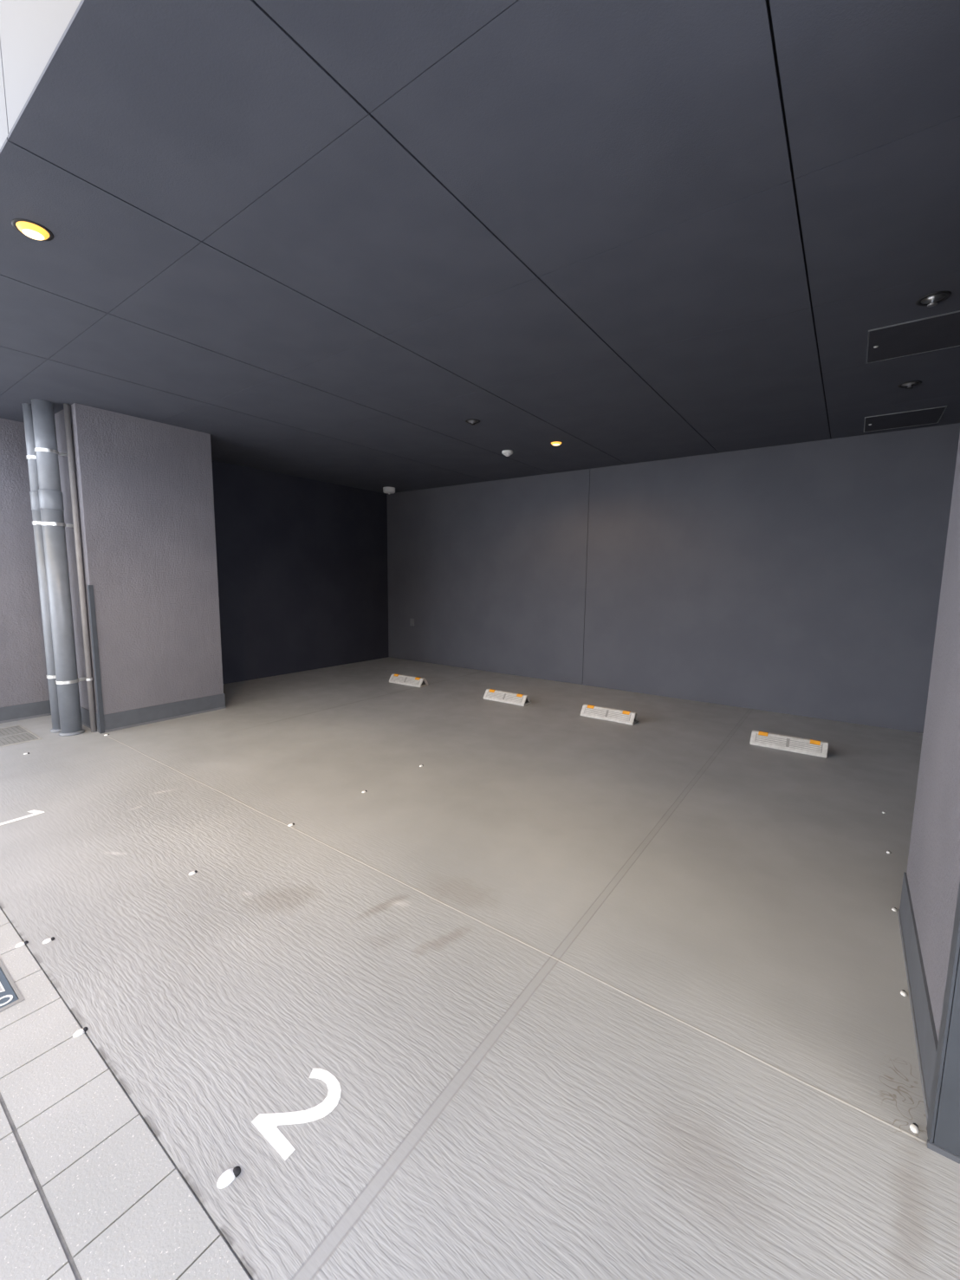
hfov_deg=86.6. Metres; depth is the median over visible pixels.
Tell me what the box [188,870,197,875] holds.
pin
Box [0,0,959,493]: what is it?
ceiling
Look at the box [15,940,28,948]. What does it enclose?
pin
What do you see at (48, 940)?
pin
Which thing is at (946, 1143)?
guard
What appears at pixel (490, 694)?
wheel stop
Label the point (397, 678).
wheel stop
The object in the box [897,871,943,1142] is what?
baseboard
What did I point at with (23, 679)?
wall
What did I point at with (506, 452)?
smoke detector
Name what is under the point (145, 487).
wall
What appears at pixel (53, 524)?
drain pipe
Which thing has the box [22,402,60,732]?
drain pipe
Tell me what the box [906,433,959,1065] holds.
wall
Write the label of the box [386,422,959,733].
wall
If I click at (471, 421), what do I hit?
ceiling fitting
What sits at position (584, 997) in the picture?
floor
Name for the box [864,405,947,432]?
access hatch
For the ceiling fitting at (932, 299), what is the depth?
2.65 m
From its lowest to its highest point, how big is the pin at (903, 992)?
0.007 m
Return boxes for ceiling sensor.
[383,487,395,494]
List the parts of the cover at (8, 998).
lid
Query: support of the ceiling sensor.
attached to the ceiling
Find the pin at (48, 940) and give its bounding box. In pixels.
[42,936,54,943]
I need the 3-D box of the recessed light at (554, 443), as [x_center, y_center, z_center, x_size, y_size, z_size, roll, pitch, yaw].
[0.837,-2.152,5.591,0.148,0.026,0.148,6,9,36]
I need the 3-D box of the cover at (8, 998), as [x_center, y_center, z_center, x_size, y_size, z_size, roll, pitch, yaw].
[-2.039,1.265,1.934,0.852,0.033,0.283,6,9,36]
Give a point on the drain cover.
(28, 737)
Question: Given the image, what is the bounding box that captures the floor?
[0,656,959,1279]
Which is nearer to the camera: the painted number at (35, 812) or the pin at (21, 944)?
the pin at (21, 944)
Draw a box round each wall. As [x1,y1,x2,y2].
[0,0,81,149]
[0,417,49,707]
[54,402,223,714]
[211,461,388,683]
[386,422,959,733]
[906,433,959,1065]
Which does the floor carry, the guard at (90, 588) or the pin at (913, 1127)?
the pin at (913, 1127)
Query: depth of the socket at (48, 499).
4.48 m
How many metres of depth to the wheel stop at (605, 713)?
5.44 m
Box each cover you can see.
[0,724,42,747]
[0,959,24,1012]
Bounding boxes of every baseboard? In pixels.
[0,693,226,732]
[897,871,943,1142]
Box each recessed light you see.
[11,218,53,240]
[549,441,563,445]
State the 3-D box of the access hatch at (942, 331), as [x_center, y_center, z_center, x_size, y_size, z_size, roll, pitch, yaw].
[2.685,-1.831,3.074,0.555,0.010,0.555,6,9,36]
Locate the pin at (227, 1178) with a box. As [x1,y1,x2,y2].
[216,1165,240,1189]
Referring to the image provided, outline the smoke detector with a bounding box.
[501,449,513,456]
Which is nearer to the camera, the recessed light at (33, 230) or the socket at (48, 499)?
the recessed light at (33, 230)
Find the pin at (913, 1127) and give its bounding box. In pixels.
[909,1123,919,1133]
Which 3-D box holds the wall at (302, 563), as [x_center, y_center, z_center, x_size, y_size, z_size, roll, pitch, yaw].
[-2.887,-0.988,7.879,0.200,2.977,3.784,6,9,36]
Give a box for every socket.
[29,491,40,510]
[38,489,64,510]
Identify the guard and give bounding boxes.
[86,584,104,733]
[926,881,959,1163]
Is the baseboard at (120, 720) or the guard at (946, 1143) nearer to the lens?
the guard at (946, 1143)
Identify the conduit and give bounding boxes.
[63,403,96,732]
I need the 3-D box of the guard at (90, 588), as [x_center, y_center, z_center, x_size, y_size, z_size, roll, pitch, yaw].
[-3.572,0.188,4.737,0.038,1.393,0.038,6,9,36]
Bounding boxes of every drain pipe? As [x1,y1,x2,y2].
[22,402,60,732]
[31,398,86,736]
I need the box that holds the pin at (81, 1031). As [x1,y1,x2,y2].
[72,1026,88,1037]
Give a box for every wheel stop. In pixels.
[389,673,428,687]
[483,688,531,706]
[580,703,638,725]
[750,729,828,757]
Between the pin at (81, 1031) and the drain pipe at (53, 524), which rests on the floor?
the pin at (81, 1031)
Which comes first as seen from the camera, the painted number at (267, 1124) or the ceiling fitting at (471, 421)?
the painted number at (267, 1124)
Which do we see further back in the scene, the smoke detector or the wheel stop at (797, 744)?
the smoke detector
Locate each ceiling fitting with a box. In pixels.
[465,418,480,425]
[897,380,922,389]
[916,290,951,307]
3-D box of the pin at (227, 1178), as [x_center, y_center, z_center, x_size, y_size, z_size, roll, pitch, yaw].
[-0.630,1.341,1.276,0.035,0.012,0.056,7,9,41]
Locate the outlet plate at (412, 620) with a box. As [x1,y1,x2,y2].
[409,618,414,625]
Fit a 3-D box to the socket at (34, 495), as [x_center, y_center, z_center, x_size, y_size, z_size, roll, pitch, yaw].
[-4.007,-1.259,4.627,0.122,0.164,0.122,6,9,36]
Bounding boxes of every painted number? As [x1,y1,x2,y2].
[0,809,45,825]
[251,1068,341,1160]
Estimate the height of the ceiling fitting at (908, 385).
0.034 m
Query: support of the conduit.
attached to the wall at (145, 487)
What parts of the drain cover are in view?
panel, panel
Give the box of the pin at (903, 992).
[900,989,907,996]
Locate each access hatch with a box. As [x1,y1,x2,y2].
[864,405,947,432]
[865,310,959,363]
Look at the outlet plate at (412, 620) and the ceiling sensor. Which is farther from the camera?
the outlet plate at (412, 620)
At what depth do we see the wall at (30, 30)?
1.60 m

